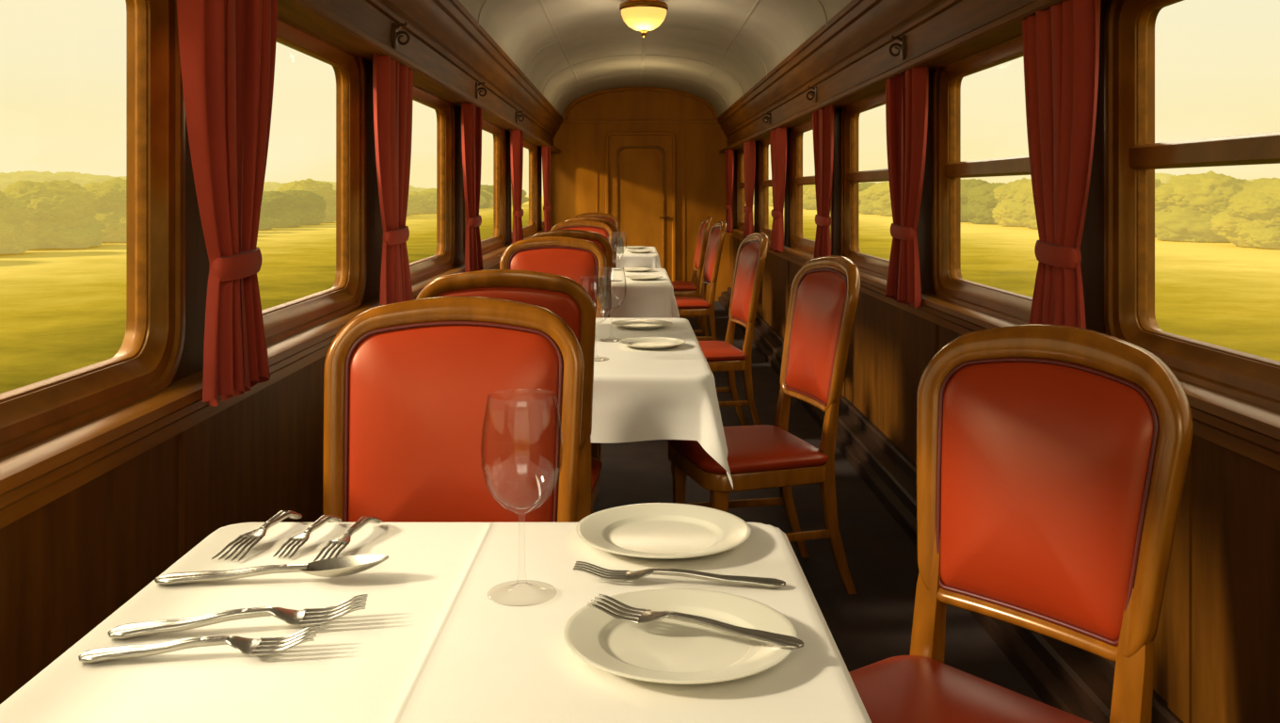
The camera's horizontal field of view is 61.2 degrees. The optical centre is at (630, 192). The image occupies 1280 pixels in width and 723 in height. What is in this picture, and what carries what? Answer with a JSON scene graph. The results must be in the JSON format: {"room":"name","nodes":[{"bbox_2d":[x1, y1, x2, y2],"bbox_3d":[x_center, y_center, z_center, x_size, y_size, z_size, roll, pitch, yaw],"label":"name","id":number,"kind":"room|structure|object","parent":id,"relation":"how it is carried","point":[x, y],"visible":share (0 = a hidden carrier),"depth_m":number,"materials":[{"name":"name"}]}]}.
{"room":"train carriage","nodes":[
{"label":"train carriage","id":0,"kind":"room"},
{"bbox_2d":[0,60,541,703],"bbox_3d":[-0.950,0.190,5.850,0.001,2.200,14.100,0,0,0],"label":"wall","id":1,"kind":"structure","parent":0,"point":[67,565],"depth_m":2.23,"materials":[{"name":"brown wood"}]},
{"bbox_2d":[0,0,185,458],"bbox_3d":[-0.979,-0.055,1.445,0.083,0.916,1.690,0,0,0],"label":"window","id":2,"kind":"structure","parent":1,"relation":"in","point":[147,361],"depth_m":2.19,"materials":[{"name":"brown wood"}]},
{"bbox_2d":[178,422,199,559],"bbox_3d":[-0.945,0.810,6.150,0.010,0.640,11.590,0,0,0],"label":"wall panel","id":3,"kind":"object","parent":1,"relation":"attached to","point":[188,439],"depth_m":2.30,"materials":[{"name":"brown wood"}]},
{"bbox_2d":[176,0,277,406],"bbox_3d":[-0.862,-0.019,2.370,0.078,0.918,0.499,0,0,-2],"label":"curtain","id":4,"kind":"object","parent":1,"relation":"hanging from","point":[228,47],"visible":1,"depth_m":2.30,"materials":[{"name":"fabric"}]},
{"bbox_2d":[0,225,553,528],"bbox_3d":[-0.918,0.449,5.850,0.064,0.112,14.100,0,0,0],"label":"sill","id":5,"kind":"structure","parent":1,"relation":"attached to","point":[33,476],"depth_m":1.97,"materials":[{"name":"brown wood"}]},
{"bbox_2d":[261,16,366,346],"bbox_3d":[-0.979,-0.055,3.195,0.083,0.916,1.310,0,0,0],"label":"window","id":6,"kind":"structure","parent":1,"relation":"in","point":[282,321],"depth_m":3.74,"materials":[{"name":"brown wood"}]},
{"bbox_2d":[372,52,413,305],"bbox_3d":[-0.862,-0.019,3.980,0.082,0.918,0.625,0,0,0],"label":"curtain","id":7,"kind":"object","parent":1,"relation":"hanging from","point":[392,82],"visible":0.97,"depth_m":3.87,"materials":[{"name":"fabric"}]},
{"bbox_2d":[391,22,410,48],"bbox_3d":[-0.888,-0.612,4.200,0.066,0.104,0.056,0,0,0],"label":"coat hook","id":8,"kind":"object","parent":1,"relation":"attached to","point":[394,34],"visible":1,"depth_m":4.20,"materials":[{"name":"brown metal"}]},
{"bbox_2d":[277,0,563,153],"bbox_3d":[-0.875,-0.688,5.850,0.150,0.425,14.100,0,0,0],"label":"crown molding","id":9,"kind":"structure","parent":1,"relation":"attached to","point":[447,52],"depth_m":5.03,"materials":[{"name":"brown wood"}]},
{"bbox_2d":[409,84,455,285],"bbox_3d":[-0.979,-0.055,4.985,0.083,0.916,1.630,0,0,0],"label":"window","id":10,"kind":"structure","parent":1,"relation":"in","point":[443,260],"depth_m":5.70,"materials":[{"name":"brown wood"}]},
{"bbox_2d":[461,102,483,271],"bbox_3d":[-0.862,-0.019,5.960,0.085,0.918,0.626,0,0,0],"label":"curtain","id":11,"kind":"object","parent":1,"relation":"hanging from","point":[471,115],"visible":1,"depth_m":5.82,"materials":[{"name":"fabric"}]},
{"bbox_2d":[475,81,486,98],"bbox_3d":[-0.888,-0.612,6.450,0.066,0.104,0.056,0,0,0],"label":"coat hook","id":12,"kind":"object","parent":1,"relation":"attached to","point":[477,85],"visible":1,"depth_m":6.45,"materials":[{"name":"brown metal"}]},
{"bbox_2d":[463,118,506,257],"bbox_3d":[-0.979,-0.055,7.150,0.083,0.916,2.000,0,0,0],"label":"window","id":13,"kind":"structure","parent":1,"relation":"in","point":[497,241],"depth_m":8.05,"materials":[{"name":"brown wood"}]},
{"bbox_2d":[510,128,523,242],"bbox_3d":[-0.862,-0.019,8.300,0.078,0.918,0.625,0,0,-1],"label":"curtain","id":14,"kind":"object","parent":1,"relation":"hanging from","point":[516,136],"visible":0.95,"depth_m":8.15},
{"bbox_2d":[515,110,524,123],"bbox_3d":[-0.888,-0.612,8.700,0.066,0.104,0.056,0,0,0],"label":"coat hook","id":15,"kind":"object","parent":1,"relation":"attached to","point":[521,111],"visible":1,"depth_m":8.69,"materials":[{"name":"brown metal"}]},
{"bbox_2d":[509,139,537,242],"bbox_3d":[-0.979,-0.055,9.725,0.083,0.916,2.450,0,0,0],"label":"window","id":16,"kind":"structure","parent":1,"relation":"in","point":[532,228],"depth_m":10.84,"materials":[{"name":"brown wood"}]},
{"bbox_2d":[540,147,551,229],"bbox_3d":[-0.979,-0.055,12.090,0.083,0.916,1.380,0,0,0],"label":"window","id":17,"kind":"structure","parent":1,"relation":"in","point":[541,221],"depth_m":11.44,"materials":[{"name":"brown wood"}]},
{"bbox_2d":[541,145,550,231],"bbox_3d":[-0.862,-0.019,11.150,0.078,0.918,0.624,0,0,-1],"label":"curtain","id":18,"kind":"object","parent":1,"relation":"hanging from","point":[546,151],"visible":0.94,"depth_m":10.99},
{"bbox_2d":[550,91,729,301],"bbox_3d":[0.115,0.012,12.900,2.130,2.555,0.001,0,0,0],"label":"wall","id":19,"kind":"structure","parent":0,"point":[573,169],"depth_m":12.90,"materials":[{"name":"brown wood"}]},
{"bbox_2d":[561,86,718,281],"bbox_3d":[0.115,-0.036,12.883,2.070,2.453,0.035,0,0,0],"label":"trim","id":20,"kind":"structure","parent":19,"relation":"attached to","point":[629,88],"depth_m":12.88,"materials":[{"name":"brown wood"}]},
{"bbox_2d":[605,131,675,281],"bbox_3d":[0.120,0.280,12.857,0.840,2.020,0.086,0,0,0],"label":"door","id":21,"kind":"structure","parent":19,"relation":"in","point":[640,167],"depth_m":12.88,"materials":[{"name":"brown wood"}]},
{"bbox_2d":[458,0,851,117],"bbox_3d":[0.115,-1.087,5.850,1.880,0.415,14.100,0,0,0],"label":"ceiling","id":22,"kind":"structure","parent":0,"point":[775,29],"depth_m":8.19,"materials":[{"name":"paint"}]},
{"bbox_2d":[619,0,668,37],"bbox_3d":[0.085,-1.134,7.000,0.316,0.262,0.316,0,0,0],"label":"ceiling lamp","id":23,"kind":"object","parent":22,"relation":"attached to","point":[643,16],"visible":1,"depth_m":6.89,"materials":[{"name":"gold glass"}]},
{"bbox_2d":[478,0,827,106],"bbox_3d":[0.115,-1.073,5.850,1.839,0.385,14.100,0,0,0],"label":"rib","id":24,"kind":"object","parent":22,"relation":"attached to","point":[644,41],"visible":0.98,"depth_m":8.78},
{"bbox_2d":[592,301,1043,703],"bbox_3d":[0.115,1.320,5.875,2.250,0.060,14.150,0,0,0],"label":"floor","id":25,"kind":"structure","parent":0,"point":[873,624],"depth_m":4.07,"materials":[{"name":"carpet"}]},
{"bbox_2d":[322,295,583,522],"bbox_3d":[-0.338,0.747,1.867,0.508,1.086,0.569,0,0,0],"label":"dining chair","id":26,"kind":"object","parent":25,"relation":"on","point":[408,385],"visible":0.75,"depth_m":2.04,"materials":[{"name":"leather"}]},
{"bbox_2d":[416,269,602,522],"bbox_3d":[-0.342,0.747,3.154,0.508,1.086,0.569,0,0,0],"label":"dining chair","id":27,"kind":"object","parent":25,"relation":"on","point":[562,296],"visible":0.17,"depth_m":2.90,"materials":[{"name":"brown wood"}]},
{"bbox_2d":[499,236,606,497],"bbox_3d":[-0.360,0.747,4.827,0.508,1.086,0.569,0,0,0],"label":"dining chair","id":28,"kind":"object","parent":25,"relation":"on","point":[576,259],"visible":0.27,"depth_m":5.03,"materials":[{"name":"leather"}]},
{"bbox_2d":[530,229,612,318],"bbox_3d":[-0.350,0.747,6.333,0.508,1.086,0.569,0,0,0],"label":"dining chair","id":29,"kind":"object","parent":25,"relation":"on","point":[599,239],"visible":0.08,"depth_m":6.08,"materials":[{"name":"brown wood"}]},
{"bbox_2d":[550,220,614,268],"bbox_3d":[-0.370,0.747,7.926,0.508,1.086,0.569,0,0,0],"label":"dining chair","id":30,"kind":"object","parent":25,"relation":"on","point":[601,228],"visible":0.1,"depth_m":8.15,"materials":[{"name":"brown wood"}]},
{"bbox_2d":[565,217,617,268],"bbox_3d":[-0.360,0.747,9.434,0.508,1.086,0.569,0,0,0],"label":"dining chair","id":31,"kind":"object","parent":25,"relation":"on","point":[608,222],"visible":0.07,"depth_m":9.18,"materials":[{"name":"brown wood"}]},
{"bbox_2d":[574,212,618,246],"bbox_3d":[-0.370,0.747,11.027,0.508,1.086,0.569,0,0,0],"label":"dining chair","id":32,"kind":"object","parent":25,"relation":"on","point":[609,216],"visible":0.12,"depth_m":11.26,"materials":[{"name":"brown wood"}]},
{"bbox_2d":[671,216,711,330],"bbox_3d":[0.446,0.752,9.782,0.567,1.077,0.508,0,0,-2],"label":"dining chair","id":33,"kind":"object","parent":25,"relation":"on","point":[680,288],"visible":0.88,"depth_m":9.58,"materials":[{"name":"leather"}]},
{"bbox_2d":[674,220,726,340],"bbox_3d":[0.445,0.752,8.305,0.567,1.077,0.508,0,0,-6],"label":"dining chair","id":34,"kind":"object","parent":25,"relation":"on","point":[687,306],"visible":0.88,"depth_m":8.12,"materials":[{"name":"leather"}]},
{"bbox_2d":[698,232,767,425],"bbox_3d":[0.435,0.752,5.787,0.567,1.077,0.508,0,0,-9],"label":"dining chair","id":35,"kind":"object","parent":25,"relation":"on","point":[721,356],"visible":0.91,"depth_m":5.65,"materials":[{"name":"leather"}]},
{"bbox_2d":[666,255,860,593],"bbox_3d":[0.444,0.752,3.612,0.567,1.077,0.508,0,0,-15],"label":"dining chair","id":36,"kind":"object","parent":25,"relation":"on","point":[824,294],"visible":0.98,"depth_m":3.50,"materials":[{"name":"leather"}]},
{"bbox_2d":[848,323,1192,722],"bbox_3d":[0.536,0.760,1.707,0.563,1.060,0.508,0,0,-39],"label":"dining chair","id":37,"kind":"object","parent":25,"relation":"on","point":[1052,460],"visible":1,"depth_m":1.78,"materials":[{"name":"leather"}]},
{"bbox_3d":[-0.213,0.918,1.045,0.917,0.744,1.478,0,0,0],"label":"dining table","id":38,"kind":"object","parent":25,"relation":"on","visible":0},
{"bbox_2d":[0,522,871,722],"bbox_3d":[-0.208,0.656,1.039,1.028,0.235,1.576,0,0,0],"label":"tablecloth","id":39,"kind":"object","parent":38,"relation":"on","point":[432,641],"visible":0.8,"depth_m":1.29,"materials":[{"name":"white fabric"}]},
{"bbox_2d":[78,624,319,662],"bbox_3d":[-0.501,0.526,1.258,0.267,0.023,0.047,0,0,-5],"label":"fork","id":40,"kind":"object","parent":39,"relation":"on","point":[263,646],"visible":1,"depth_m":1.25,"materials":[{"name":"silver metal"}]},
{"bbox_2d":[107,593,367,639],"bbox_3d":[-0.482,0.524,1.335,0.304,0.026,0.051,0,0,-9],"label":"fork","id":41,"kind":"object","parent":39,"relation":"on","point":[308,616],"visible":1,"depth_m":1.33,"materials":[{"name":"silver metal"}]},
{"bbox_2d":[211,510,302,560],"bbox_3d":[-0.570,0.524,1.681,0.045,0.025,0.207,0,0,12],"label":"fork","id":42,"kind":"object","parent":39,"relation":"on","point":[256,535],"visible":1,"depth_m":1.64,"materials":[{"name":"silver metal"}]},
{"bbox_2d":[154,554,388,584],"bbox_3d":[-0.496,0.522,1.500,0.319,0.032,0.052,0,0,-3],"label":"spoon","id":43,"kind":"object","parent":39,"relation":"on","point":[342,566],"visible":1,"depth_m":1.50,"materials":[{"name":"silver metal"}]},
{"bbox_2d":[300,554,388,576],"bbox_3d":[-0.398,0.519,1.504,0.122,0.026,0.052,0,0,-3],"label":"bowl","id":44,"kind":"object","parent":43,"relation":"on","point":[342,566],"depth_m":1.51,"materials":[{"name":"silver metal"}]},
{"bbox_2d":[272,514,341,558],"bbox_3d":[-0.496,0.526,1.680,0.032,0.022,0.180,0,0,12],"label":"fork","id":45,"kind":"object","parent":39,"relation":"on","point":[303,536],"visible":1,"depth_m":1.65,"materials":[{"name":"silver metal"}]},
{"bbox_2d":[313,515,381,561],"bbox_3d":[-0.430,0.525,1.666,0.034,0.023,0.191,0,0,11],"label":"fork","id":46,"kind":"object","parent":39,"relation":"on","point":[344,539],"visible":0.98,"depth_m":1.63,"materials":[{"name":"silver metal"}]},
{"bbox_2d":[480,395,562,606],"bbox_3d":[-0.146,0.404,1.454,0.110,0.267,0.110,0,0,0],"label":"wine glass","id":47,"kind":"object","parent":39,"relation":"on","point":[554,395],"visible":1,"depth_m":1.45,"materials":[{"name":"clear"}]},
{"bbox_2d":[480,395,562,512],"bbox_3d":[-0.146,0.351,1.454,0.110,0.160,0.110,0,0,0],"label":"bowl","id":48,"kind":"object","parent":47,"relation":"on","point":[554,395],"depth_m":1.45,"materials":[{"name":"clear glass"}]},
{"bbox_2d":[576,502,751,558],"bbox_3d":[0.050,0.528,1.675,0.270,0.021,0.270,0,0,0],"label":"plate","id":49,"kind":"object","parent":39,"relation":"on","point":[652,530],"visible":1,"depth_m":1.69,"materials":[{"name":"ceramic"}]},
{"bbox_2d":[573,560,785,587],"bbox_3d":[0.067,0.528,1.493,0.292,0.020,0.037,0,0,6],"label":"fork","id":50,"kind":"object","parent":39,"relation":"on","point":[584,567],"visible":1,"depth_m":1.49,"materials":[{"name":"silver metal"}]},
{"bbox_2d":[563,587,797,684],"bbox_3d":[0.058,0.528,1.283,0.275,0.021,0.275,0,0,0],"label":"plate","id":51,"kind":"object","parent":39,"relation":"on","point":[664,650],"visible":0.89,"depth_m":1.28,"materials":[{"name":"ceramic"}]},
{"bbox_2d":[587,593,804,648],"bbox_3d":[0.075,0.509,1.284,0.264,0.018,0.042,0,0,23],"label":"fork","id":52,"kind":"object","parent":51,"relation":"on","point":[631,614],"visible":1,"depth_m":1.28,"materials":[{"name":"silver metal"}]},
{"bbox_3d":[-0.213,0.918,3.950,0.917,0.744,1.488,0,0,0],"label":"dining table","id":53,"kind":"object","parent":25,"relation":"on","visible":0},
{"bbox_2d":[590,318,733,488],"bbox_3d":[-0.210,0.701,3.941,1.038,0.325,1.619,0,0,0],"label":"tablecloth","id":54,"kind":"object","parent":53,"relation":"on","point":[639,394],"visible":0.36,"depth_m":3.20,"materials":[{"name":"white fabric"}]},
{"bbox_2d":[611,319,671,329],"bbox_3d":[0.045,0.529,4.340,0.245,0.019,0.245,0,0,0],"label":"plate","id":55,"kind":"object","parent":54,"relation":"on","point":[632,324],"visible":1,"depth_m":4.38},
{"bbox_2d":[618,336,685,349],"bbox_3d":[0.075,0.529,3.800,0.235,0.018,0.235,0,0,0],"label":"plate","id":56,"kind":"object","parent":54,"relation":"on","point":[644,343],"visible":1,"depth_m":3.83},
{"bbox_3d":[-0.213,0.918,7.050,0.917,0.744,1.488,0,0,0],"label":"dining table","id":57,"kind":"object","parent":25,"relation":"on","visible":0},
{"bbox_2d":[609,268,679,318],"bbox_3d":[-0.202,0.701,7.061,1.119,0.326,1.654,0,0,0],"label":"tablecloth","id":58,"kind":"object","parent":57,"relation":"on","point":[652,298],"visible":0.29,"depth_m":6.30,"materials":[{"name":"white fabric"}]},
{"bbox_2d":[620,267,654,271],"bbox_3d":[0.045,0.529,7.450,0.235,0.018,0.235,0,0,0],"label":"plate","id":59,"kind":"object","parent":58,"relation":"on","point":[630,269],"visible":1,"depth_m":7.48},
{"bbox_2d":[625,274,662,280],"bbox_3d":[0.085,0.529,6.750,0.235,0.018,0.235,0,0,0],"label":"plate","id":60,"kind":"object","parent":58,"relation":"on","point":[633,277],"visible":1,"depth_m":6.78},
{"bbox_3d":[-0.213,0.918,10.150,0.917,0.744,1.488,0,0,0],"label":"dining table","id":61,"kind":"object","parent":25,"relation":"on","visible":0},
{"bbox_2d":[615,246,661,268],"bbox_3d":[-0.207,0.701,10.141,1.083,0.325,1.636,0,0,0],"label":"tablecloth","id":62,"kind":"object","parent":61,"relation":"on","point":[627,259],"visible":0.33,"depth_m":9.40,"materials":[{"name":"white fabric"}]},
{"bbox_2d":[729,0,1279,722],"bbox_3d":[1.180,0.190,5.850,0.001,2.200,14.100,0,0,0],"label":"wall","id":63,"kind":"structure","parent":0,"point":[1236,496],"depth_m":2.26,"materials":[{"name":"brown wood"}]},
{"bbox_2d":[724,148,734,233],"bbox_3d":[1.092,-0.019,12.050,0.078,0.918,0.625,0,0,1],"label":"curtain","id":64,"kind":"object","parent":63,"relation":"hanging from","point":[729,153],"visible":0.98,"depth_m":11.88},
{"bbox_2d":[736,147,755,233],"bbox_3d":[1.208,-0.055,11.050,0.083,0.916,1.700,0,0,0],"label":"window","id":65,"kind":"structure","parent":63,"relation":"in","point":[741,197],"depth_m":11.80,"materials":[{"name":"brown wood"}]},
{"bbox_2d":[742,140,755,239],"bbox_3d":[1.092,-0.019,10.050,0.078,0.918,0.624,0,0,1],"label":"curtain","id":66,"kind":"object","parent":63,"relation":"hanging from","point":[749,147],"visible":0.96,"depth_m":9.90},
{"bbox_2d":[758,137,785,244],"bbox_3d":[1.208,-0.055,9.050,0.083,0.916,1.700,0,0,0],"label":"window","id":67,"kind":"structure","parent":63,"relation":"in","point":[764,183],"depth_m":9.80,"materials":[{"name":"brown wood"}]},
{"bbox_2d":[769,127,786,253],"bbox_3d":[1.092,-0.019,8.070,0.078,0.918,0.624,0,0,1],"label":"curtain","id":68,"kind":"object","parent":63,"relation":"hanging from","point":[777,136],"visible":0.99,"depth_m":7.92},
{"bbox_2d":[789,119,832,255],"bbox_3d":[1.208,-0.055,7.125,0.083,0.916,1.650,0,0,0],"label":"window","id":69,"kind":"structure","parent":63,"relation":"in","point":[797,241],"depth_m":7.84,"materials":[{"name":"brown wood"}]},
{"bbox_2d":[805,85,816,102],"bbox_3d":[1.118,-0.612,6.700,0.066,0.104,0.056,0,0,0],"label":"coat hook","id":70,"kind":"object","parent":63,"relation":"attached to","point":[814,92],"visible":1,"depth_m":6.70,"materials":[{"name":"brown metal"}]},
{"bbox_2d":[812,104,833,258],"bbox_3d":[1.092,-0.019,6.150,0.078,0.918,0.624,0,0,-1],"label":"curtain","id":71,"kind":"object","parent":63,"relation":"hanging from","point":[823,120],"visible":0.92,"depth_m":6.05,"materials":[{"name":"fabric"}]},
{"bbox_2d":[840,90,889,279],"bbox_3d":[1.208,-0.055,5.265,0.083,0.916,1.530,0,0,0],"label":"window","id":72,"kind":"structure","parent":63,"relation":"in","point":[850,175],"depth_m":5.92,"materials":[{"name":"brown wood"}]},
{"bbox_2d":[888,34,905,60],"bbox_3d":[1.118,-0.612,4.550,0.066,0.104,0.056,0,0,0],"label":"coat hook","id":73,"kind":"object","parent":63,"relation":"attached to","point":[902,50],"visible":1,"depth_m":4.54,"materials":[{"name":"brown metal"}]},
{"bbox_2d":[885,64,928,307],"bbox_3d":[1.092,-0.019,4.340,0.085,0.918,0.626,0,0,0],"label":"curtain","id":74,"kind":"object","parent":63,"relation":"hanging from","point":[906,94],"visible":1,"depth_m":4.24,"materials":[{"name":"fabric"}]},
{"bbox_2d":[717,0,1107,153],"bbox_3d":[1.105,-0.688,5.850,0.150,0.425,14.100,0,0,0],"label":"crown molding","id":75,"kind":"structure","parent":63,"relation":"attached to","point":[848,59],"depth_m":5.06,"materials":[{"name":"brown wood"}]},
{"bbox_2d":[718,287,1183,722],"bbox_3d":[1.113,1.205,5.850,0.135,0.170,14.100,0,0,0],"label":"baseboard","id":76,"kind":"structure","parent":63,"relation":"attached to","point":[1067,678],"depth_m":3.12,"materials":[{"name":"wood"}]},
{"bbox_2d":[736,239,1191,722],"bbox_3d":[1.175,0.810,6.150,0.010,0.640,11.590,0,0,0],"label":"trim","id":77,"kind":"structure","parent":63,"relation":"attached to","point":[1179,570],"depth_m":2.31,"materials":[{"name":"brown wood"}]},
{"bbox_2d":[931,34,1032,324],"bbox_3d":[1.208,-0.055,3.535,0.083,0.916,1.330,0,0,0],"label":"window","id":78,"kind":"structure","parent":63,"relation":"in","point":[948,169],"depth_m":4.09,"materials":[{"name":"brown wood"}]},
{"bbox_2d":[728,226,1279,470],"bbox_3d":[1.148,0.449,5.850,0.064,0.112,14.100,0,0,0],"label":"sill","id":79,"kind":"structure","parent":63,"relation":"attached to","point":[1249,429],"depth_m":2.16,"materials":[{"name":"brown wood"}]},
{"bbox_2d":[1022,0,1100,329],"bbox_3d":[1.092,-0.019,2.770,0.078,0.918,0.499,0,0,-2],"label":"curtain","id":80,"kind":"object","parent":63,"relation":"hanging from","point":[1061,43],"visible":0.88,"depth_m":2.71,"materials":[{"name":"fabric"}]},
{"bbox_2d":[1104,0,1279,412],"bbox_3d":[1.208,-0.055,1.790,0.083,0.916,1.780,0,0,0],"label":"window","id":81,"kind":"structure","parent":63,"relation":"in","point":[1132,155],"depth_m":2.58,"materials":[{"name":"brown wood"}]},
{"label":"outside","id":82,"kind":"structure","parent":0,"visible":0},
{"bbox_2d":[0,195,1279,393],"bbox_3d":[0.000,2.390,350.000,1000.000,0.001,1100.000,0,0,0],"label":"ground","id":83,"kind":"structure","parent":82,"point":[62,311],"depth_m":28.78,"materials":[{"name":"plant"}]},
{"bbox_2d":[0,190,34,254],"bbox_3d":[-25.805,0.916,41.200,5.329,2.947,4.676,0,0,-3],"label":"tree","id":84,"kind":"object","parent":83,"relation":"on","point":[13,213],"visible":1,"depth_m":41.34,"materials":[{"name":"green plant"}]},
{"bbox_2d":[0,170,85,191],"bbox_3d":[-39.243,0.478,69.109,10.768,3.823,10.979,0,0,36],"label":"tree","id":85,"kind":"object","parent":83,"relation":"on","point":[6,179],"visible":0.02,"depth_m":67.75,"materials":[{"name":"green plant"}]},
{"bbox_2d":[1,179,104,249],"bbox_3d":[-25.771,0.899,47.254,4.971,2.982,5.665,0,0,-29],"label":"tree","id":86,"kind":"object","parent":83,"relation":"on","point":[63,211],"visible":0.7,"depth_m":45.79,"materials":[{"name":"green plant"}]},
{"bbox_2d":[54,171,123,184],"bbox_3d":[-42.275,0.376,81.602,10.952,4.028,10.156,0,0,-37],"label":"tree","id":87,"kind":"object","parent":83,"relation":"on","point":[87,178],"visible":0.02,"depth_m":79.94,"materials":[{"name":"green plant"}]},
{"bbox_2d":[82,176,126,242],"bbox_3d":[-25.001,0.807,53.407,5.075,3.167,4.937,0,0,4],"label":"tree","id":88,"kind":"object","parent":83,"relation":"on","point":[110,211],"visible":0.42,"depth_m":51.46,"materials":[{"name":"green plant"}]},
{"bbox_2d":[258,197,273,229],"bbox_3d":[-26.049,1.091,69.472,5.717,2.599,5.196,0,0,16],"label":"tree","id":89,"kind":"object","parent":83,"relation":"on","point":[265,223],"visible":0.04,"depth_m":69.56,"materials":[{"name":"green plant"}]},
{"bbox_2d":[263,182,281,191],"bbox_3d":[-39.349,0.660,115.278,7.983,3.460,8.137,0,0,3],"label":"tree","id":90,"kind":"object","parent":83,"relation":"on","point":[267,186],"visible":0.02,"depth_m":113.50,"materials":[{"name":"green plant"}]},
{"bbox_2d":[262,191,304,227],"bbox_3d":[-25.153,1.115,75.480,4.610,2.551,5.071,0,0,0],"label":"tree","id":91,"kind":"object","parent":83,"relation":"on","point":[280,207],"visible":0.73,"depth_m":74.10,"materials":[{"name":"green plant"}]},
{"bbox_2d":[281,190,326,224],"bbox_3d":[-25.077,1.064,80.975,4.556,2.653,4.739,0,0,15],"label":"tree","id":92,"kind":"object","parent":83,"relation":"on","point":[313,205],"visible":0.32,"depth_m":80.02,"materials":[{"name":"green plant"}]},
{"bbox_2d":[276,177,335,223],"bbox_3d":[-26.083,0.603,87.017,6.142,3.573,5.809,0,0,-24],"label":"tree","id":93,"kind":"object","parent":83,"relation":"on","point":[324,189],"visible":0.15,"depth_m":85.89,"materials":[{"name":"green plant"}]},
{"bbox_2d":[408,193,425,214],"bbox_3d":[-25.897,1.163,121.154,5.841,2.454,5.525,0,0,-15],"label":"tree","id":94,"kind":"object","parent":83,"relation":"on","point":[416,206],"visible":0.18,"depth_m":120.10,"materials":[{"name":"plant"}]},
{"bbox_2d":[408,191,436,213],"bbox_3d":[-24.749,1.084,128.054,6.756,2.612,6.505,0,0,41],"label":"tree","id":95,"kind":"object","parent":83,"relation":"on","point":[428,200],"visible":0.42,"depth_m":125.92,"materials":[{"name":"green plant"}]},
{"bbox_2d":[479,190,492,207],"bbox_3d":[-24.942,0.876,169.489,6.814,3.028,7.088,0,0,4],"label":"tree","id":96,"kind":"object","parent":83,"relation":"on","point":[486,195],"visible":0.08,"depth_m":168.62,"materials":[{"name":"green plant"}]},
{"bbox_2d":[480,184,493,207],"bbox_3d":[-25.595,0.466,187.322,7.901,3.848,8.218,0,0,-11],"label":"tree","id":97,"kind":"object","parent":83,"relation":"on","point":[489,188],"visible":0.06,"depth_m":184.83,"materials":[{"name":"green plant"}]},
{"bbox_2d":[511,186,528,204],"bbox_3d":[-25.600,0.485,217.129,11.134,3.809,10.704,0,0,-32],"label":"tree","id":98,"kind":"object","parent":83,"relation":"on","point":[523,199],"visible":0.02,"depth_m":215.67,"materials":[{"name":"green plant"}]},
{"bbox_2d":[768,186,772,206],"bbox_3d":[28.429,0.253,193.553,9.338,4.274,8.991,0,0,31],"label":"tree","id":99,"kind":"object","parent":83,"relation":"on","point":[770,189],"visible":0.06,"depth_m":192.52,"materials":[{"name":"plant"}]},
{"bbox_2d":[802,186,816,209],"bbox_3d":[28.289,0.522,154.410,8.826,3.737,8.348,0,0,-8],"label":"tree","id":100,"kind":"object","parent":83,"relation":"on","point":[809,198],"visible":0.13,"depth_m":152.89,"materials":[{"name":"plant"}]},
{"bbox_2d":[858,182,876,207],"bbox_3d":[27.967,0.557,128.527,7.291,3.666,7.010,0,0,26],"label":"tree","id":101,"kind":"object","parent":83,"relation":"on","point":[862,185],"visible":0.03,"depth_m":126.81,"materials":[{"name":"green plant"}]},
{"bbox_2d":[858,181,887,214],"bbox_3d":[28.568,0.569,121.175,6.646,3.643,6.399,0,0,-18],"label":"tree","id":102,"kind":"object","parent":83,"relation":"on","point":[867,197],"visible":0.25,"depth_m":119.89,"materials":[{"name":"plant"}]},
{"bbox_2d":[871,181,892,215],"bbox_3d":[29.282,0.450,112.612,8.171,3.880,8.486,0,0,-4],"label":"tree","id":103,"kind":"object","parent":83,"relation":"on","point":[883,205],"visible":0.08,"depth_m":111.48,"materials":[{"name":"plant"}]},
{"bbox_2d":[960,178,990,222],"bbox_3d":[28.092,0.604,90.441,7.546,3.571,6.633,0,0,43],"label":"tree","id":104,"kind":"object","parent":83,"relation":"on","point":[966,184],"visible":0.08,"depth_m":88.21,"materials":[{"name":"green plant"}]},
{"bbox_2d":[962,182,1005,223],"bbox_3d":[28.172,0.785,83.545,5.060,3.211,4.864,0,0,38],"label":"tree","id":105,"kind":"object","parent":83,"relation":"on","point":[982,200],"visible":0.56,"depth_m":82.56,"materials":[{"name":"green plant"}]},
{"bbox_2d":[992,177,1029,226],"bbox_3d":[28.460,0.636,77.562,5.132,3.507,5.426,0,0,-2],"label":"tree","id":106,"kind":"object","parent":83,"relation":"on","point":[1004,194],"visible":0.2,"depth_m":76.73,"materials":[{"name":"plant"}]},
{"bbox_2d":[1008,178,1037,228],"bbox_3d":[27.975,0.454,71.616,4.802,3.871,5.472,0,0,-26],"label":"tree","id":107,"kind":"object","parent":83,"relation":"on","point":[1022,210],"visible":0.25,"depth_m":71.26,"materials":[{"name":"plant"}]},
{"bbox_2d":[1154,173,1176,183],"bbox_3d":[44.264,0.352,91.378,9.582,4.076,9.766,0,0,-11],"label":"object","id":108,"kind":"object","parent":83,"relation":"on","point":[1164,178],"visible":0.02,"depth_m":88.90,"materials":[{"name":"green plant"}]},
{"bbox_2d":[1154,170,1252,241],"bbox_3d":[28.600,0.674,53.888,5.491,3.431,5.801,0,0,-10],"label":"tree","id":109,"kind":"object","parent":83,"relation":"on","point":[1185,206],"visible":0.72,"depth_m":52.43,"materials":[{"name":"plant"}]},
{"bbox_2d":[1210,177,1279,249],"bbox_3d":[28.816,0.827,47.548,5.829,3.127,5.116,0,0,-13],"label":"tree","id":110,"kind":"object","parent":83,"relation":"on","point":[1252,218],"visible":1,"depth_m":46.53,"materials":[{"name":"plant"}]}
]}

